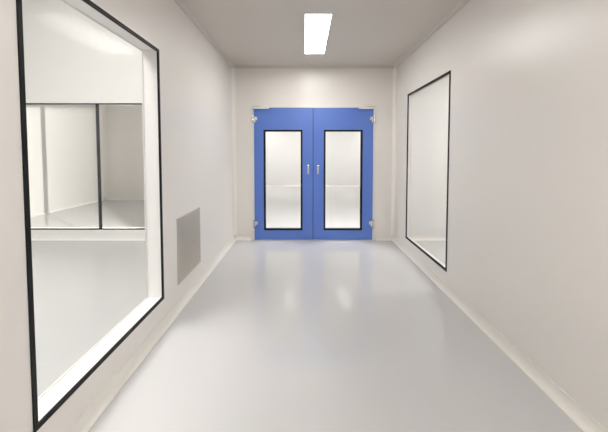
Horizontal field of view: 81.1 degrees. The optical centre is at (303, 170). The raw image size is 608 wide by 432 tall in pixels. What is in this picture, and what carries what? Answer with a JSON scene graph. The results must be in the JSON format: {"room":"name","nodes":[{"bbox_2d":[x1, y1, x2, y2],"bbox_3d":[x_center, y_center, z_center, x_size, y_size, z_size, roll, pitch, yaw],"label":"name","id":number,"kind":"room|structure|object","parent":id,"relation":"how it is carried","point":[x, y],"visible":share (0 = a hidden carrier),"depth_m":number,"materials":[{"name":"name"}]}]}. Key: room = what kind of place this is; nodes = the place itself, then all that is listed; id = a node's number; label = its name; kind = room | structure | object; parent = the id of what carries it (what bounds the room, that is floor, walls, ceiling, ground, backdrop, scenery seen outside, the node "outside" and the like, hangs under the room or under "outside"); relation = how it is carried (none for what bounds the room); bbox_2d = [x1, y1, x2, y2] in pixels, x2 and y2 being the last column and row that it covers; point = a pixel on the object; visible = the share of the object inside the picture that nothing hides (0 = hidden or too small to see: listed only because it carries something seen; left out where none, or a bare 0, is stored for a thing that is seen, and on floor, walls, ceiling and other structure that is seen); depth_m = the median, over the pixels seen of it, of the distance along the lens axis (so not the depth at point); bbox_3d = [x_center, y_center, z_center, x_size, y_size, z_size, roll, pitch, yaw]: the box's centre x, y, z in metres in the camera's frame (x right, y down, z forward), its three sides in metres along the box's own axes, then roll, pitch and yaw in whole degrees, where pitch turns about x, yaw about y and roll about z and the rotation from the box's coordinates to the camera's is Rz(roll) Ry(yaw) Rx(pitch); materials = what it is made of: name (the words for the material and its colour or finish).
{"room":"clean room","nodes":[
{"label":"clean room","id":0,"kind":"room"},
{"bbox_2d":[26,105,97,213],"bbox_3d":[-5.963,-0.894,4.410,0.125,4.100,12.150,0,3,0],"label":"wall","id":1,"kind":"structure","parent":0,"point":[61,139],"depth_m":8.60,"materials":[{"name":"white paint"}]},
{"bbox_2d":[30,198,104,217],"bbox_3d":[-5.878,0.934,8.110,0.045,0.072,4.695,0,3,0],"label":"baseboard","id":2,"kind":"structure","parent":1,"relation":"attached to","point":[95,200],"depth_m":8.64,"materials":[{"name":"white plastic"}]},
{"bbox_2d":[0,0,232,431],"bbox_3d":[-1.177,-0.697,0.505,0.125,4.100,10.080,0,3,0],"label":"wall","id":3,"kind":"structure","parent":0,"point":[196,80],"depth_m":2.80,"materials":[{"name":"paint"}]},
{"bbox_2d":[16,0,163,431],"bbox_3d":[-1.177,0.076,2.091,0.137,1.947,1.360,0,3,0],"label":"window","id":4,"kind":"structure","parent":3,"relation":"in","point":[44,406],"depth_m":2.26,"materials":[{"name":"metal"}]},
{"bbox_2d":[67,236,235,431],"bbox_3d":[-1.093,1.315,0.607,0.045,0.072,10.080,0,3,0],"label":"baseboard","id":5,"kind":"structure","parent":3,"relation":"attached to","point":[88,418],"depth_m":2.32,"materials":[{"name":"beige plastic"}]},
{"bbox_2d":[177,207,200,284],"bbox_3d":[-1.110,0.697,3.457,0.010,0.588,0.675,0,3,0],"label":"air vent","id":6,"kind":"object","parent":3,"relation":"in","point":[188,225],"visible":1,"depth_m":3.41,"materials":[{"name":"metal"}]},
{"bbox_2d":[174,0,233,67],"bbox_3d":[-1.095,-1.356,0.472,0.040,0.040,10.080,0,3,0],"label":"trim","id":7,"kind":"structure","parent":3,"relation":"attached to","point":[182,5],"depth_m":3.81,"materials":[{"name":"plastic"}]},
{"bbox_2d":[104,105,143,198],"bbox_3d":[-4.013,-1.199,10.415,3.775,4.100,0.125,0,3,0],"label":"wall","id":8,"kind":"structure","parent":0,"point":[124,128],"depth_m":10.38,"materials":[{"name":"paint"}]},
{"bbox_2d":[99,105,107,197],"bbox_3d":[-5.835,-1.228,10.286,0.130,4.028,0.130,0,3,0],"label":"trim","id":9,"kind":"structure","parent":8,"relation":"attached to","point":[102,109],"depth_m":10.34,"materials":[{"name":"metal"}]},
{"bbox_2d":[105,197,143,199],"bbox_3d":[-3.990,0.817,10.432,3.730,0.072,0.045,0,3,0],"label":"baseboard","id":10,"kind":"structure","parent":8,"relation":"attached to","point":[108,198],"depth_m":10.45,"materials":[{"name":"white plastic"}]},
{"bbox_2d":[22,0,448,239],"bbox_3d":[-0.650,-0.955,5.601,10.500,4.100,0.125,0,3,0],"label":"wall","id":11,"kind":"structure","parent":0,"point":[69,57],"depth_m":5.53,"materials":[{"name":"white paint"}]},
{"bbox_2d":[26,103,144,229],"bbox_3d":[-3.675,-0.066,5.646,2.450,1.990,0.137,0,3,0],"label":"window","id":12,"kind":"structure","parent":11,"relation":"in","point":[100,227],"depth_m":5.59,"materials":[{"name":"metal"}]},
{"bbox_2d":[31,235,144,240],"bbox_3d":[-3.570,1.061,5.618,4.660,0.072,0.045,0,3,0],"label":"baseboard","id":13,"kind":"structure","parent":11,"relation":"attached to","point":[33,237],"depth_m":5.63,"materials":[{"name":"white plastic"}]},
{"bbox_2d":[231,68,236,235],"bbox_3d":[-1.090,-0.282,5.548,0.050,2.618,0.050,0,3,0],"label":"trim","id":14,"kind":"structure","parent":11,"relation":"attached to","point":[232,69],"depth_m":5.55,"materials":[{"name":"metal"}]},
{"bbox_2d":[236,235,250,240],"bbox_3d":[-0.958,1.061,5.618,0.225,0.072,0.045,0,3,0],"label":"baseboard","id":15,"kind":"structure","parent":11,"relation":"attached to","point":[239,237],"depth_m":5.63,"materials":[{"name":"beige plastic"}]},
{"bbox_2d":[252,106,313,238],"bbox_3d":[-0.330,0.041,5.583,0.960,2.096,0.105,0,3,0],"label":"door","id":16,"kind":"structure","parent":11,"relation":"in","point":[264,119],"depth_m":5.58,"materials":[{"name":"blue metal"}]},
{"bbox_2d":[252,106,375,239],"bbox_3d":[0.150,0.037,5.646,1.930,2.115,0.137,0,3,0],"label":"trim","id":17,"kind":"structure","parent":11,"relation":"attached to","point":[374,110],"depth_m":5.56,"materials":[{"name":"metal"}]},
{"bbox_2d":[234,65,393,67],"bbox_3d":[0.158,-1.610,5.486,2.465,0.040,0.040,0,3,0],"label":"trim","id":18,"kind":"structure","parent":11,"relation":"attached to","point":[235,66],"depth_m":5.49,"materials":[{"name":"ceramic"}]},
{"bbox_2d":[313,106,374,238],"bbox_3d":[0.627,0.041,5.583,0.965,2.096,0.105,0,3,0],"label":"door","id":19,"kind":"structure","parent":11,"relation":"in","point":[360,119],"depth_m":5.58,"materials":[{"name":"blue metal"}]},
{"bbox_2d":[376,235,391,240],"bbox_3d":[1.265,1.061,5.618,0.240,0.072,0.045,0,3,0],"label":"baseboard","id":20,"kind":"structure","parent":11,"relation":"attached to","point":[378,237],"depth_m":5.63,"materials":[{"name":"beige plastic"}]},
{"bbox_2d":[391,68,396,235],"bbox_3d":[1.405,-0.282,5.548,0.050,2.618,0.050,0,3,0],"label":"trim","id":21,"kind":"structure","parent":11,"relation":"attached to","point":[394,106],"depth_m":5.55,"materials":[{"name":"metal"}]},
{"bbox_2d":[410,235,445,240],"bbox_3d":[3.040,1.061,5.618,3.120,0.072,0.045,0,3,0],"label":"baseboard","id":22,"kind":"structure","parent":11,"relation":"attached to","point":[414,237],"depth_m":5.63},
{"bbox_2d":[31,186,582,431],"bbox_3d":[-0.650,1.177,5.216,10.750,0.120,19.550,0,3,0],"label":"floor","id":23,"kind":"structure","parent":0,"point":[282,335],"depth_m":2.63,"materials":[{"name":"grey plastic"}]},
{"bbox_2d":[266,132,359,183],"bbox_3d":[0.550,-1.422,14.809,5.100,4.100,0.125,0,3,0],"label":"wall","id":24,"kind":"structure","parent":0,"point":[283,149],"depth_m":14.79,"materials":[{"name":"white paint"}]},
{"bbox_2d":[266,184,359,185],"bbox_3d":[0.550,0.594,14.827,5.100,0.072,0.045,0,3,0],"label":"baseboard","id":25,"kind":"structure","parent":24,"relation":"attached to","point":[266,184],"depth_m":14.84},
{"bbox_2d":[183,0,460,64],"bbox_3d":[0.158,-1.425,0.468,2.545,0.100,10.080,0,3,0],"label":"ceiling","id":26,"kind":"structure","parent":0,"point":[249,32],"depth_m":3.85,"materials":[{"name":"paint"}]},
{"bbox_2d":[304,13,332,53],"bbox_3d":[0.141,-1.558,4.126,0.278,0.006,1.384,0,3,0],"label":"recessed light","id":27,"kind":"object","parent":26,"relation":"in","point":[316,25],"visible":1,"depth_m":3.94,"materials":[{"name":"white plastic"}]},
{"bbox_2d":[395,0,607,430],"bbox_3d":[1.455,-0.697,0.505,0.050,4.100,10.080,0,3,0],"label":"wall","id":28,"kind":"structure","parent":0,"point":[527,239],"depth_m":2.23,"materials":[{"name":"paint"}]},
{"bbox_2d":[405,70,450,271],"bbox_3d":[1.455,-0.021,4.219,0.062,1.995,1.430,0,3,0],"label":"window","id":29,"kind":"structure","parent":28,"relation":"in","point":[409,99],"depth_m":4.86,"materials":[{"name":"metal"}]},
{"bbox_2d":[394,0,469,67],"bbox_3d":[1.410,-1.356,0.472,0.040,0.040,10.080,0,3,0],"label":"trim","id":30,"kind":"structure","parent":28,"relation":"attached to","point":[462,3],"depth_m":3.81,"materials":[{"name":"plastic"}]},
{"bbox_2d":[392,236,607,431],"bbox_3d":[1.407,1.315,0.607,0.045,0.072,10.080,0,3,0],"label":"baseboard","id":31,"kind":"structure","parent":28,"relation":"attached to","point":[573,410],"depth_m":2.32,"materials":[{"name":"beige plastic"}]}
]}

